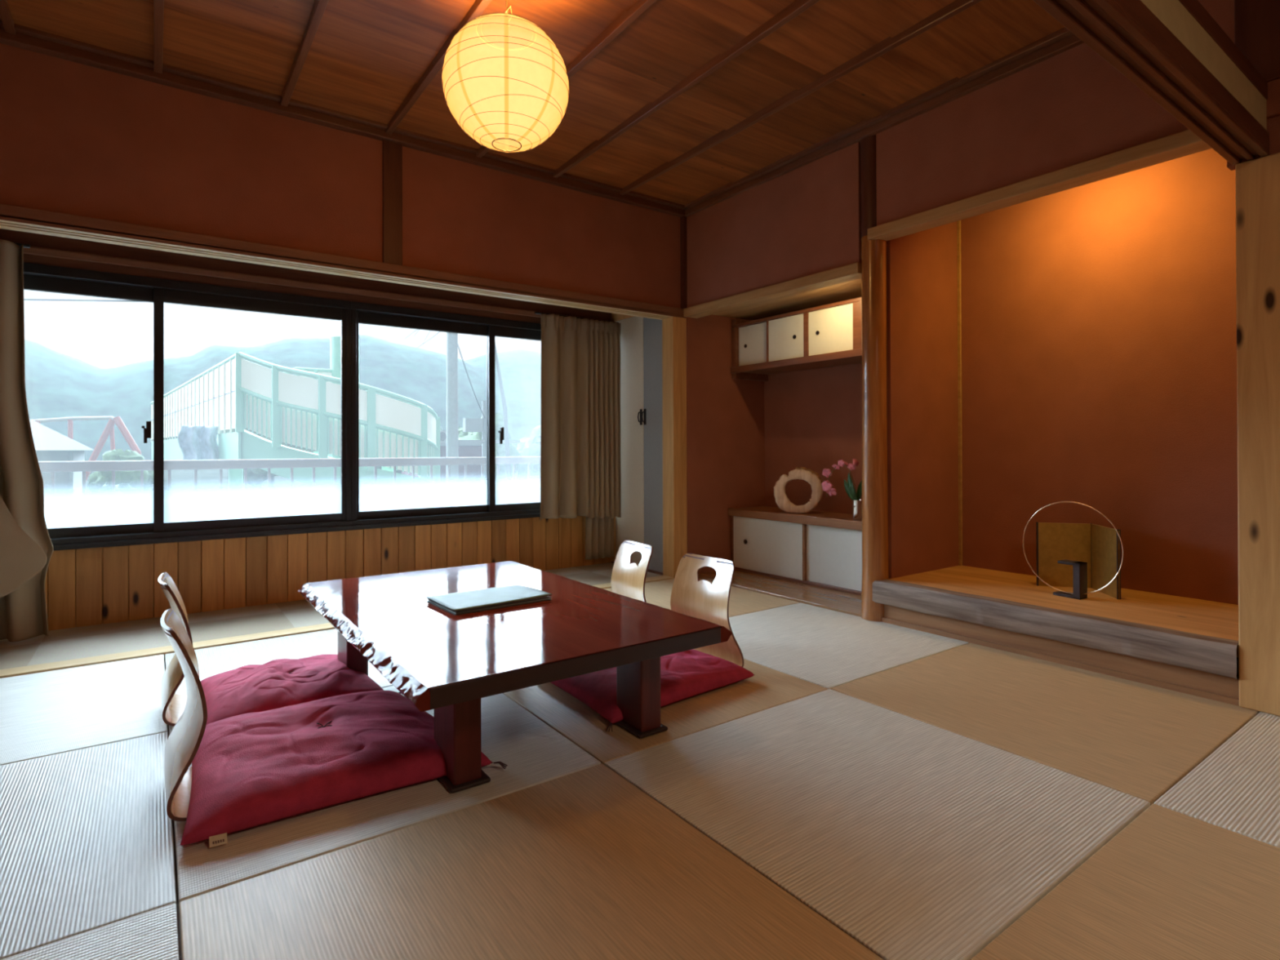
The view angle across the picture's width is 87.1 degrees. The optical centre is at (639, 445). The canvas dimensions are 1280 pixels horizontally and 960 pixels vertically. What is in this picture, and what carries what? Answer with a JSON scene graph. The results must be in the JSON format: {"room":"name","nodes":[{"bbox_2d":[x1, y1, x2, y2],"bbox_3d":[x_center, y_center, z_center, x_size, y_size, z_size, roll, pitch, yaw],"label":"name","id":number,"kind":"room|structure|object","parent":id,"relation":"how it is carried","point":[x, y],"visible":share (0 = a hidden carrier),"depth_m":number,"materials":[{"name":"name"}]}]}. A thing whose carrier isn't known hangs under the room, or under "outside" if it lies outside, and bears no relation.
{"room":"traditional dwelling","nodes":[
{"label":"traditional dwelling","id":0,"kind":"room"},
{"bbox_2d":[24,334,541,461],"bbox_3d":[-91.844,-21.718,263.780,620.000,56.379,65.000,0,0,-36],"label":"hills","id":1,"kind":"object","parent":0,"point":[58,384],"visible":0.3,"depth_m":241.57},
{"bbox_2d":[0,228,611,323],"bbox_3d":[-1.719,-0.989,3.933,3.680,0.300,0.092,0,0,-36],"label":"trim","id":2,"kind":"structure","parent":0,"point":[13,236],"depth_m":3.66,"materials":[{"name":"brown wood"}]},
{"bbox_2d":[23,245,611,321],"bbox_3d":[-1.690,-0.900,3.893,3.680,0.037,0.030,0,0,-36],"label":"trim","id":3,"kind":"structure","parent":2,"relation":"attached to","point":[37,251],"depth_m":3.62,"materials":[{"name":"brown wood"}]},
{"bbox_2d":[44,515,611,631],"bbox_3d":[-1.710,0.673,3.922,3.680,0.375,0.045,0,0,-36],"label":"wall","id":4,"kind":"structure","parent":0,"point":[91,586],"depth_m":3.67,"materials":[{"name":"brown wood"}]},
{"bbox_2d":[23,262,352,551],"bbox_3d":[-2.441,-0.177,3.380,1.860,1.325,0.115,0,0,-36],"label":"window","id":5,"kind":"structure","parent":4,"relation":"in","point":[158,515],"depth_m":3.44,"materials":[{"name":"black metal"}]},
{"bbox_2d":[351,301,541,529],"bbox_3d":[-0.970,-0.177,4.443,1.770,1.325,0.115,0,0,-36],"label":"window","id":6,"kind":"structure","parent":4,"relation":"in","point":[387,504],"depth_m":4.25,"materials":[{"name":"black metal"}]},
{"bbox_2d":[534,311,621,559],"bbox_3d":[-0.414,-0.048,4.682,0.670,1.705,0.118,0,0,-39],"label":"curtain","id":7,"kind":"object","parent":6,"relation":"hanging from","point":[580,467],"visible":1,"depth_m":4.68,"materials":[{"name":"beige fabric"}]},
{"bbox_2d":[0,562,662,669],"bbox_3d":[-1.517,0.874,3.655,3.680,0.030,0.691,0,0,-36],"label":"wooden floor","id":8,"kind":"structure","parent":0,"point":[77,642],"depth_m":3.14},
{"bbox_2d":[0,43,764,573],"bbox_3d":[-0.967,-0.428,3.585,4.490,2.630,0.140,0,0,-36],"label":"wall","id":9,"kind":"structure","parent":0,"point":[76,139],"depth_m":3.22,"materials":[{"name":"paint"}]},
{"bbox_2d":[0,203,685,318],"bbox_3d":[-1.266,-0.870,3.384,3.770,0.060,0.140,0,0,-36],"label":"lintel","id":10,"kind":"object","parent":9,"relation":"attached to","point":[7,212],"visible":0.88,"depth_m":3.07,"materials":[{"name":"brown wood"}]},
{"bbox_2d":[0,19,688,217],"bbox_3d":[-1.210,-1.539,3.323,3.790,0.068,0.090,0,0,-36],"label":"trim","id":11,"kind":"structure","parent":9,"relation":"attached to","point":[28,38],"depth_m":3.05,"materials":[{"name":"brown wood"}]},
{"bbox_2d":[382,139,402,265],"bbox_3d":[-1.234,-1.206,3.349,0.092,0.613,0.038,0,0,-36],"label":"post","id":12,"kind":"object","parent":9,"relation":"attached to","point":[392,152],"visible":0.8,"depth_m":3.33,"materials":[{"name":"brown wood"}]},
{"bbox_2d":[611,560,662,575],"bbox_3d":[-0.018,0.854,4.710,0.017,0.010,0.646,0,0,-36],"label":"baseboard","id":13,"kind":"structure","parent":9,"relation":"attached to","point":[648,571],"depth_m":4.54,"materials":[{"name":"brown wood"}]},
{"bbox_2d":[0,0,1064,204],"bbox_3d":[-0.371,-1.571,2.144,3.770,0.018,2.825,0,0,-36],"label":"boards","id":14,"kind":"object","parent":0,"point":[364,58],"visible":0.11,"depth_m":2.70,"materials":[{"name":"brown wood"}]},
{"bbox_2d":[0,0,15,35],"bbox_3d":[-1.533,-1.555,1.388,0.028,0.040,2.830,0,0,-36],"label":"batten","id":15,"kind":"object","parent":14,"relation":"attached to","point":[6,16],"visible":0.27,"depth_m":2.41,"materials":[{"name":"brown wood"}]},
{"bbox_2d":[154,0,164,73],"bbox_3d":[-1.173,-1.555,1.648,0.028,0.040,2.830,0,0,-36],"label":"batten","id":16,"kind":"object","parent":14,"relation":"attached to","point":[158,4],"visible":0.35,"depth_m":2.50,"materials":[{"name":"brown wood"}]},
{"bbox_2d":[280,0,328,106],"bbox_3d":[-0.800,-1.555,1.918,0.028,0.040,2.830,0,0,-36],"label":"batten","id":17,"kind":"object","parent":14,"relation":"attached to","point":[319,6],"visible":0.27,"depth_m":2.60,"materials":[{"name":"brown wood"}]},
{"bbox_2d":[385,0,492,133],"bbox_3d":[-0.429,-1.555,2.185,0.028,0.040,2.830,0,0,-36],"label":"batten","id":18,"kind":"object","parent":14,"relation":"attached to","point":[478,6],"visible":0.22,"depth_m":2.77,"materials":[{"name":"brown wood"}]},
{"bbox_2d":[441,0,568,152],"bbox_3d":[-0.430,-1.273,2.165,0.400,0.614,0.400,0,0,7],"label":"paper lantern","id":19,"kind":"object","parent":14,"relation":"hanging from","point":[505,83],"visible":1,"depth_m":2.03,"materials":[{"name":"paper"}]},
{"bbox_2d":[475,0,657,157],"bbox_3d":[-0.055,-1.555,2.456,0.028,0.040,2.830,0,0,-36],"label":"batten","id":20,"kind":"object","parent":14,"relation":"attached to","point":[626,18],"visible":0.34,"depth_m":2.54,"materials":[{"name":"brown wood"}]},
{"bbox_2d":[552,0,819,177],"bbox_3d":[0.317,-1.555,2.724,0.028,0.040,2.830,0,0,-36],"label":"batten","id":21,"kind":"object","parent":14,"relation":"attached to","point":[797,7],"visible":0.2,"depth_m":2.81,"materials":[{"name":"brown wood"}]},
{"bbox_2d":[619,0,982,195],"bbox_3d":[0.687,-1.555,2.992,0.028,0.040,2.830,0,0,-36],"label":"batten","id":22,"kind":"object","parent":14,"relation":"attached to","point":[957,6],"visible":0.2,"depth_m":2.87,"materials":[{"name":"brown wood"}]},
{"bbox_2d":[164,660,1260,959],"bbox_3d":[0.854,0.918,1.355,5.030,0.090,7.206,0,0,-36],"label":"floor","id":23,"kind":"structure","parent":0,"point":[173,827],"depth_m":1.34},
{"bbox_2d":[0,654,167,765],"bbox_3d":[-2.071,0.871,2.125,0.937,0.028,0.936,0,0,-36],"label":"mat","id":24,"kind":"object","parent":23,"relation":"on","point":[55,712],"visible":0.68,"depth_m":2.19,"materials":[{"name":"beige wicker"}]},
{"bbox_2d":[0,731,176,959],"bbox_3d":[-1.520,0.866,1.363,0.937,0.028,0.937,0,0,-36],"label":"mat","id":25,"kind":"object","parent":23,"relation":"on","point":[86,834],"visible":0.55,"depth_m":1.44,"materials":[{"name":"beige wicker"}]},
{"bbox_2d":[1,902,178,959],"bbox_3d":[-0.969,0.861,0.600,0.937,0.029,0.937,0,0,-36],"label":"mat","id":26,"kind":"object","parent":23,"relation":"on","point":[153,935],"visible":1,"depth_m":1.15,"materials":[{"name":"beige wicker"}]},
{"bbox_2d":[164,628,393,735],"bbox_3d":[-1.308,0.870,2.676,0.937,0.028,0.936,0,0,-36],"label":"mat","id":27,"kind":"object","parent":23,"relation":"on","point":[214,660],"visible":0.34,"depth_m":2.79,"materials":[{"name":"beige wicker"}]},
{"bbox_2d":[157,572,192,726],"bbox_3d":[-1.350,0.633,2.228,0.400,0.437,0.352,0,0,-36],"label":"chair","id":28,"kind":"object","parent":27,"relation":"on","point":[173,705],"visible":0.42,"depth_m":2.06,"materials":[{"name":"brown wood"}]},
{"bbox_2d":[0,575,674,678],"bbox_3d":[-1.245,0.869,3.364,3.780,0.036,0.100,0,0,-36],"label":"threshold","id":29,"kind":"object","parent":23,"relation":"on","point":[24,670],"depth_m":2.80,"materials":[{"name":"brown wood"}]},
{"bbox_2d":[662,316,687,577],"bbox_3d":[0.232,0.008,4.444,0.121,1.697,0.117,0,0,-36],"label":"post","id":30,"kind":"object","parent":29,"relation":"on","point":[673,328],"visible":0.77,"depth_m":4.40,"materials":[{"name":"brown wood"}]},
{"bbox_2d":[0,219,671,319],"bbox_3d":[-1.268,-0.846,3.382,3.765,0.012,0.136,0,0,-36],"label":"rail","id":31,"kind":"object","parent":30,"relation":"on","point":[5,224],"visible":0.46,"depth_m":3.13,"materials":[{"name":"brown wood"}]},
{"bbox_2d":[169,685,600,903],"bbox_3d":[-0.757,0.865,1.914,0.937,0.029,0.937,0,0,-36],"label":"mat","id":32,"kind":"object","parent":23,"relation":"on","point":[534,753],"visible":0.39,"depth_m":1.57,"materials":[{"name":"beige wicker"}]},
{"bbox_2d":[160,608,207,821],"bbox_3d":[-0.977,0.630,1.715,0.400,0.437,0.352,0,0,-36],"label":"chair","id":33,"kind":"object","parent":32,"relation":"on","point":[183,743],"visible":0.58,"depth_m":1.54,"materials":[{"name":"brown wood"}]},
{"bbox_2d":[200,653,383,724],"bbox_3d":[-1.204,0.801,2.299,0.593,0.096,0.578,0,0,-36],"label":"floor cushion","id":34,"kind":"object","parent":32,"relation":"on","point":[273,684],"visible":0.8,"depth_m":2.19,"materials":[{"name":"fabric"}]},
{"bbox_2d":[180,690,507,847],"bbox_3d":[-0.829,0.792,1.859,0.710,0.108,0.707,0,0,-33],"label":"floor cushion","id":35,"kind":"object","parent":32,"relation":"on","point":[249,770],"visible":0.94,"depth_m":1.67,"materials":[{"name":"fabric"}]},
{"bbox_2d":[297,560,732,793],"bbox_3d":[-0.517,0.685,2.259,0.929,0.330,1.413,0,0,-36],"label":"table","id":36,"kind":"object","parent":32,"relation":"on","point":[444,662],"visible":0.94,"depth_m":1.90,"materials":[{"name":"red paint"}]},
{"bbox_2d":[426,584,552,615],"bbox_3d":[-0.506,0.510,2.265,0.353,0.020,0.256,0,0,-36],"label":"folder","id":37,"kind":"object","parent":36,"relation":"on","point":[478,600],"visible":1,"depth_m":2.23,"materials":[{"name":"plastic"}]},
{"bbox_2d":[178,763,883,959],"bbox_3d":[-0.206,0.861,1.151,0.937,0.028,0.937,0,0,-36],"label":"mat","id":38,"kind":"object","parent":23,"relation":"on","point":[583,864],"visible":1,"depth_m":1.26,"materials":[{"name":"beige wicker"}]},
{"bbox_2d":[502,658,827,764],"bbox_3d":[0.006,0.866,2.465,0.937,0.028,0.937,0,0,-36],"label":"mat","id":39,"kind":"object","parent":23,"relation":"on","point":[768,688],"visible":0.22,"depth_m":2.17,"materials":[{"name":"beige wicker"}]},
{"bbox_2d":[610,540,653,602],"bbox_3d":[-0.155,0.639,2.891,0.383,0.423,0.319,0,0,-30],"label":"chair","id":40,"kind":"object","parent":39,"relation":"on","point":[628,578],"visible":0.34,"depth_m":2.99,"materials":[{"name":"brown wood"}]},
{"bbox_2d":[550,648,754,731],"bbox_3d":[0.007,0.800,2.418,0.689,0.090,0.612,0,0,-36],"label":"floor cushion","id":41,"kind":"object","parent":39,"relation":"on","point":[685,674],"visible":0.51,"depth_m":2.27,"materials":[{"name":"fabric"}]},
{"bbox_2d":[670,553,743,666],"bbox_3d":[0.133,0.637,2.480,0.383,0.423,0.337,0,0,-39],"label":"chair","id":42,"kind":"object","parent":39,"relation":"on","point":[692,597],"visible":0.41,"depth_m":2.56,"materials":[{"name":"brown wood"}]},
{"bbox_2d":[603,578,799,617],"bbox_3d":[0.218,0.869,3.779,0.937,0.030,0.936,0,0,-36],"label":"mat","id":43,"kind":"object","parent":23,"relation":"on","point":[741,602],"visible":0.16,"depth_m":3.75,"materials":[{"name":"beige wicker"}]},
{"bbox_2d":[728,602,968,688],"bbox_3d":[0.769,0.865,3.016,0.937,0.029,0.937,0,0,-36],"label":"mat","id":44,"kind":"object","parent":23,"relation":"on","point":[827,648],"visible":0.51,"depth_m":2.89,"materials":[{"name":"beige wicker"}]},
{"bbox_2d":[861,235,888,622],"bbox_3d":[1.159,-0.090,3.327,0.136,1.880,0.136,0,0,-36],"label":"post","id":45,"kind":"object","parent":23,"relation":"on","point":[875,557],"visible":0.95,"depth_m":3.28,"materials":[{"name":"brown wood"}]},
{"bbox_2d":[860,134,876,237],"bbox_3d":[1.155,-1.276,3.332,0.124,0.490,0.125,0,0,-36],"label":"post","id":46,"kind":"object","parent":45,"relation":"on","point":[868,144],"visible":0.57,"depth_m":3.29,"materials":[{"name":"brown wood"}]},
{"bbox_2d":[604,688,1150,959],"bbox_3d":[0.557,0.860,1.702,0.937,0.029,0.937,0,0,-36],"label":"mat","id":47,"kind":"object","parent":23,"relation":"on","point":[915,839],"visible":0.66,"depth_m":1.55,"materials":[{"name":"beige wicker"}]},
{"bbox_2d":[831,642,1258,805],"bbox_3d":[1.320,0.860,2.253,0.937,0.029,0.937,0,0,-36],"label":"mat","id":48,"kind":"object","parent":23,"relation":"on","point":[1138,740],"visible":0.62,"depth_m":2.12,"materials":[{"name":"beige wicker"}]},
{"bbox_2d":[970,803,1279,959],"bbox_3d":[1.108,0.856,0.939,0.937,0.029,0.937,0,0,-36],"label":"mat","id":49,"kind":"object","parent":23,"relation":"on","point":[1170,885],"visible":1,"depth_m":1.25,"materials":[{"name":"beige wicker"}]},
{"bbox_2d":[1154,711,1279,848],"bbox_3d":[1.871,0.856,1.490,0.937,0.028,0.937,0,0,-36],"label":"mat","id":50,"kind":"object","parent":23,"relation":"on","point":[1236,788],"visible":0.76,"depth_m":1.66,"materials":[{"name":"beige wicker"}]},
{"bbox_2d":[1235,152,1279,715],"bbox_3d":[2.016,-0.036,2.162,0.120,1.757,0.125,0,0,-36],"label":"pillar","id":51,"kind":"structure","parent":23,"relation":"on","point":[1257,180],"depth_m":2.13,"materials":[{"name":"brown wood"}]},
{"bbox_2d":[698,569,861,617],"bbox_3d":[1.003,0.862,4.093,0.700,0.042,1.330,0,0,-36],"label":"plinth","id":52,"kind":"object","parent":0,"point":[827,598],"visible":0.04,"depth_m":3.89,"materials":[{"name":"brown wood"}]},
{"bbox_2d":[728,506,862,595],"bbox_3d":[1.137,0.632,4.191,0.360,0.418,1.320,0,0,-36],"label":"base cabinet","id":53,"kind":"object","parent":52,"relation":"on","point":[819,548],"visible":0.61,"depth_m":4.15,"materials":[{"name":"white wood"}]},
{"bbox_2d":[773,466,822,512],"bbox_3d":[1.011,0.278,4.290,0.316,0.290,0.053,0,0,24],"label":"ring","id":54,"kind":"object","parent":53,"relation":"on","point":[813,478],"visible":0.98,"depth_m":4.27,"materials":[{"name":"beige wood"}]},
{"bbox_2d":[822,458,862,519],"bbox_3d":[1.188,0.248,3.935,0.259,0.348,0.080,0,0,37],"label":"vase","id":55,"kind":"object","parent":53,"relation":"on","point":[855,495],"visible":0.99,"depth_m":3.89,"materials":[{"name":"silver metal"}]},
{"bbox_2d":[852,499,862,519],"bbox_3d":[1.256,0.366,3.897,0.057,0.110,0.057,0,0,-36],"label":"vase","id":56,"kind":"object","parent":53,"relation":"on","point":[856,504],"depth_m":3.87,"materials":[{"name":"ceramic"}]},
{"bbox_2d":[712,278,861,320],"bbox_3d":[1.021,-0.909,4.123,0.635,0.035,1.340,0,0,-36],"label":"ceiling","id":57,"kind":"structure","parent":0,"point":[850,290],"depth_m":4.18,"materials":[{"name":"brown wood"}]},
{"bbox_2d":[886,221,958,578],"bbox_3d":[1.451,-0.386,3.533,0.630,2.530,0.115,0,0,-36],"label":"wall","id":58,"kind":"structure","parent":0,"point":[922,426],"depth_m":3.46,"materials":[{"name":"paint"}]},
{"bbox_2d":[686,0,1279,307],"bbox_3d":[2.200,-0.445,1.863,0.070,2.630,6.440,0,0,-36],"label":"wall","id":59,"kind":"structure","parent":0,"point":[1071,107],"depth_m":3.01,"materials":[{"name":"paint"}]},
{"bbox_2d":[680,216,687,308],"bbox_3d":[0.284,-1.207,4.431,0.030,0.613,0.042,0,0,-36],"label":"trim","id":60,"kind":"structure","parent":59,"relation":"attached to","point":[683,219],"depth_m":4.42,"materials":[{"name":"brown wood"}]},
{"bbox_2d":[683,262,861,318],"bbox_3d":[0.724,-0.878,3.902,0.107,0.054,1.350,0,0,-36],"label":"lintel","id":61,"kind":"object","parent":59,"relation":"attached to","point":[851,272],"visible":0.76,"depth_m":3.76,"materials":[{"name":"brown wood"}]},
{"bbox_2d":[682,26,1084,217],"bbox_3d":[1.107,-1.546,3.283,0.080,0.068,2.810,0,0,-36],"label":"trim","id":62,"kind":"structure","parent":59,"relation":"attached to","point":[1062,40],"depth_m":3.09,"materials":[{"name":"brown wood"}]},
{"bbox_2d":[867,128,1212,240],"bbox_3d":[1.545,-1.033,2.749,0.105,0.052,1.363,0,0,-36],"label":"lintel","id":63,"kind":"object","parent":59,"relation":"attached to","point":[1184,143],"visible":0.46,"depth_m":2.62,"materials":[{"name":"brown wood"}]},
{"bbox_2d":[872,578,1239,679],"bbox_3d":[1.547,0.701,2.737,0.061,0.117,1.358,0,0,-36],"label":"sill","id":64,"kind":"structure","parent":59,"relation":"attached to","point":[1208,654],"depth_m":2.56,"materials":[{"name":"grey wood"}]},
{"bbox_2d":[881,604,1239,706],"bbox_3d":[1.575,0.815,2.724,0.036,0.122,1.340,0,0,-36],"label":"baseboard","id":65,"kind":"structure","parent":59,"relation":"attached to","point":[1206,685],"depth_m":2.57,"materials":[{"name":"brown wood"}]},
{"bbox_2d":[1234,0,1279,82],"bbox_3d":[1.987,-1.401,2.148,0.082,0.514,0.122,0,0,-36],"label":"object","id":66,"kind":"structure","parent":59,"relation":"attached to","point":[1256,22],"depth_m":2.12,"materials":[{"name":"brown wood"}]},
{"bbox_2d":[764,148,1238,604],"bbox_3d":[1.720,-0.386,3.749,0.060,2.530,2.960,0,0,-36],"label":"wall","id":67,"kind":"structure","parent":0,"point":[1099,318],"depth_m":3.14,"materials":[{"name":"paint"}]},
{"bbox_2d":[730,297,862,381],"bbox_3d":[1.143,-0.672,4.204,0.333,0.410,1.320,0,0,-36],"label":"upper cabinet","id":68,"kind":"object","parent":67,"relation":"attached to","point":[830,335],"visible":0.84,"depth_m":4.20,"materials":[{"name":"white wood"}]},
{"bbox_2d":[956,220,962,565],"bbox_3d":[1.738,-0.451,3.661,0.016,2.200,0.016,0,0,-36],"label":"trim","id":69,"kind":"structure","parent":67,"relation":"attached to","point":[958,222],"depth_m":3.65,"materials":[{"name":"brown wood"}]},
{"bbox_2d":[888,565,1238,657],"bbox_3d":[1.864,0.671,2.918,0.680,0.050,1.355,0,0,-36],"label":"floor","id":70,"kind":"structure","parent":0,"point":[1193,615],"depth_m":2.79,"materials":[{"name":"brown wood"}]},
{"bbox_2d":[1053,559,1087,599],"bbox_3d":[1.845,0.570,2.889,0.060,0.152,0.110,0,0,-30],"label":"display stand","id":71,"kind":"object","parent":70,"relation":"on","point":[1079,569],"visible":0.98,"depth_m":2.84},
{"bbox_2d":[1022,501,1123,594],"bbox_3d":[1.844,0.435,2.886,0.004,0.396,0.396,0,0,-34],"label":"metal ring","id":72,"kind":"object","parent":71,"relation":"in","point":[1060,501],"visible":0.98,"depth_m":2.87,"materials":[{"name":"gold metal"}]},
{"bbox_2d":[1035,521,1120,599],"bbox_3d":[1.986,0.500,3.018,0.180,0.296,0.347,0,0,-36],"label":"folding screen","id":73,"kind":"object","parent":70,"relation":"on","point":[1099,546],"visible":1,"depth_m":3.07,"materials":[{"name":"gold metal"}]},
{"bbox_2d":[1140,0,1266,130],"bbox_3d":[0.425,-1.039,1.043,3.770,0.100,0.067,0,0,-36],"label":"wall","id":74,"kind":"structure","parent":0,"point":[1172,14],"depth_m":1.78,"materials":[{"name":"paint"}]},
{"bbox_2d":[1032,0,1269,165],"bbox_3d":[0.428,-0.952,1.055,3.790,0.074,0.090,0,0,-36],"label":"beam","id":75,"kind":"structure","parent":74,"relation":"attached to","point":[1126,34],"depth_m":1.66,"materials":[{"name":"brown wood"}]},
{"bbox_2d":[1178,0,1267,99],"bbox_3d":[0.427,-1.116,1.056,3.790,0.053,0.090,0,0,-36],"label":"beam","id":76,"kind":"structure","parent":74,"relation":"attached to","point":[1194,7],"depth_m":1.86,"materials":[{"name":"brown wood"}]},
{"bbox_3d":[0.031,-0.126,4.782,0.050,2.030,0.696,0,0,-36],"label":"wall","id":77,"kind":"structure","parent":0,"visible":0},
{"bbox_2d":[611,313,634,561],"bbox_3d":[-0.003,-0.106,4.739,0.055,1.930,0.666,0,0,-36],"label":"door frame","id":78,"kind":"structure","parent":77,"relation":"attached to","point":[615,317],"depth_m":4.95,"materials":[{"name":"brown wood"}]},
{"bbox_2d":[615,315,644,564],"bbox_3d":[-0.083,-0.034,4.805,0.058,1.763,0.352,0,0,-36],"label":"door","id":79,"kind":"structure","parent":77,"relation":"in","point":[630,526],"depth_m":4.77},
{"bbox_2d":[641,317,662,573],"bbox_3d":[0.091,-0.036,4.564,0.058,1.763,0.238,0,0,-36],"label":"door","id":80,"kind":"structure","parent":77,"relation":"in","point":[652,412],"depth_m":4.57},
{"bbox_3d":[-1.637,1.164,4.828,11.000,0.100,1.244,0,0,-36],"label":"floor","id":81,"kind":"structure","parent":0,"visible":0},
{"bbox_2d":[38,456,540,493],"bbox_3d":[-1.885,0.604,5.172,10.000,1.025,0.060,0,0,-36],"label":"balcony railing","id":82,"kind":"object","parent":81,"relation":"on","point":[109,465],"visible":0.18,"depth_m":4.64,"materials":[{"name":"metal"}]},
{"bbox_3d":[-1.149,-0.392,-0.065,0.080,2.530,7.236,0,0,-36],"label":"wall","id":83,"kind":"structure","parent":0,"visible":0},
{"bbox_2d":[0,239,53,641],"bbox_3d":[-2.841,-0.028,2.837,0.559,1.753,0.190,0,0,-36],"label":"curtain","id":84,"kind":"object","parent":83,"relation":"hanging from","point":[26,547],"visible":1,"depth_m":2.92,"materials":[{"name":"beige fabric"}]},
{"label":"outside","id":85,"kind":"structure","parent":0,"visible":0},
{"bbox_2d":[85,469,517,492],"bbox_3d":[-84.754,5.199,202.738,420.000,0.200,412.000,0,0,-36],"label":"floor","id":86,"kind":"structure","parent":85,"point":[206,478],"depth_m":88.81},
{"bbox_2d":[29,418,93,493],"bbox_3d":[-29.231,1.450,30.565,7.400,5.600,7.400,0,0,-36],"label":"house","id":87,"kind":"structure","parent":86,"relation":"on","point":[50,445],"depth_m":29.71,"materials":[{"name":"grey tile"}]},
{"bbox_2d":[31,416,141,481],"bbox_3d":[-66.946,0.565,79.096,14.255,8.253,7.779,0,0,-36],"label":"swing set","id":88,"kind":"object","parent":86,"relation":"on","point":[108,429],"visible":0.52,"depth_m":79.77,"materials":[{"name":"metal"}]},
{"bbox_2d":[97,482,137,491],"bbox_3d":[-16.584,2.658,21.394,1.634,3.034,1.507,0,0,-36],"label":"leafy tree","id":89,"kind":"object","parent":86,"relation":"on","point":[107,486],"visible":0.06,"depth_m":21.22,"materials":[{"name":"green plant"}]},
{"bbox_2d":[88,448,153,492],"bbox_3d":[-21.838,2.168,28.611,2.286,4.103,2.277,0,0,35],"label":"leafy tree","id":90,"kind":"object","parent":86,"relation":"on","point":[97,479],"visible":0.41,"depth_m":28.04,"materials":[{"name":"green plant"}]},
{"bbox_2d":[219,427,316,487],"bbox_3d":[-36.232,-0.677,66.114,9.078,10.178,9.099,0,0,-36],"label":"leafy tree","id":91,"kind":"object","parent":86,"relation":"on","point":[256,477],"visible":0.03,"depth_m":64.88,"materials":[{"name":"green plant"}]},
{"bbox_2d":[151,351,439,488],"bbox_3d":[-13.404,1.112,20.479,21.838,6.100,4.517,0,0,37],"label":"building","id":92,"kind":"structure","parent":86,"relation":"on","point":[237,393],"depth_m":13.74,"materials":[{"name":"green paint"}]},
{"bbox_2d":[177,425,218,460],"bbox_3d":[-10.174,0.007,15.578,0.856,0.954,0.350,0,0,-36],"label":"tarpaulin","id":93,"kind":"object","parent":92,"relation":"hanging from","point":[195,442],"visible":0.76,"depth_m":15.57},
{"bbox_2d":[284,336,359,458],"bbox_3d":[-9.612,0.471,19.453,2.844,7.350,0.800,0,0,-36],"label":"stair tower","id":94,"kind":"structure","parent":86,"relation":"on","point":[334,371],"depth_m":19.67,"materials":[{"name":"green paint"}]},
{"bbox_2d":[377,406,442,473],"bbox_3d":[-19.728,0.210,56.959,6.668,8.230,6.518,0,0,-36],"label":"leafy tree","id":95,"kind":"object","parent":86,"relation":"on","point":[398,471],"visible":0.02,"depth_m":54.40,"materials":[{"name":"green plant"}]},
{"bbox_2d":[401,430,482,480],"bbox_3d":[-12.207,1.667,41.750,4.100,5.150,4.200,0,0,-36],"label":"building","id":96,"kind":"structure","parent":86,"relation":"on","point":[465,450],"depth_m":40.50,"materials":[{"name":"concrete"}]},
{"bbox_2d":[440,431,446,440],"bbox_3d":[-11.973,-0.567,39.675,1.170,0.520,0.040,0,0,-36],"label":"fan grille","id":97,"kind":"object","parent":96,"relation":"attached to","point":[442,434],"depth_m":39.88,"materials":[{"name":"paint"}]},
{"bbox_2d":[404,328,511,479],"bbox_3d":[-5.086,-0.271,18.837,3.567,8.811,1.661,0,0,-36],"label":"bare tree","id":98,"kind":"object","parent":86,"relation":"on","point":[501,388],"visible":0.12,"depth_m":19.57,"materials":[{"name":"grey plant"}]},
{"bbox_2d":[462,400,486,479],"bbox_3d":[-7.254,1.079,29.726,1.050,6.200,0.300,0,0,-36],"label":"utility pole","id":99,"kind":"object","parent":86,"relation":"on","point":[469,424],"visible":0.6,"depth_m":29.75,"materials":[{"name":"concrete"}]},
{"bbox_2d":[446,332,519,480],"bbox_3d":[-4.778,-1.214,20.611,2.410,10.700,0.420,0,0,-36],"label":"utility pole","id":100,"kind":"object","parent":86,"relation":"on","point":[452,440],"visible":0.24,"depth_m":19.89,"materials":[{"name":"concrete"}]},
{"bbox_2d":[23,298,144,302],"bbox_3d":[-14.105,-3.456,15.428,19.365,1.634,0.033,0,0,-28],"label":"power cable","id":101,"kind":"object","parent":100,"relation":"attached to","point":[24,299],"visible":0.23,"depth_m":15.90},
{"bbox_2d":[457,344,485,418],"bbox_3d":[-6.247,-2.392,25.045,0.033,2.333,10.119,0,0,-8],"label":"power cable","id":102,"kind":"object","parent":100,"relation":"attached to","point":[458,344],"visible":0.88,"depth_m":24.13,"materials":[{"name":"grey"}]},
{"bbox_2d":[445,412,520,479],"bbox_3d":[-11.350,0.875,48.273,5.268,6.780,6.557,0,0,-36],"label":"leafy tree","id":103,"kind":"object","parent":86,"relation":"on","point":[500,448],"visible":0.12,"depth_m":46.80,"materials":[{"name":"green plant"}]},
{"bbox_2d":[516,424,541,479],"bbox_3d":[-6.598,1.584,56.648,8.026,7.086,6.522,0,0,-36],"label":"leafy tree","id":104,"kind":"object","parent":86,"relation":"on","point":[527,446],"visible":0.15,"depth_m":54.40,"materials":[{"name":"green plant"}]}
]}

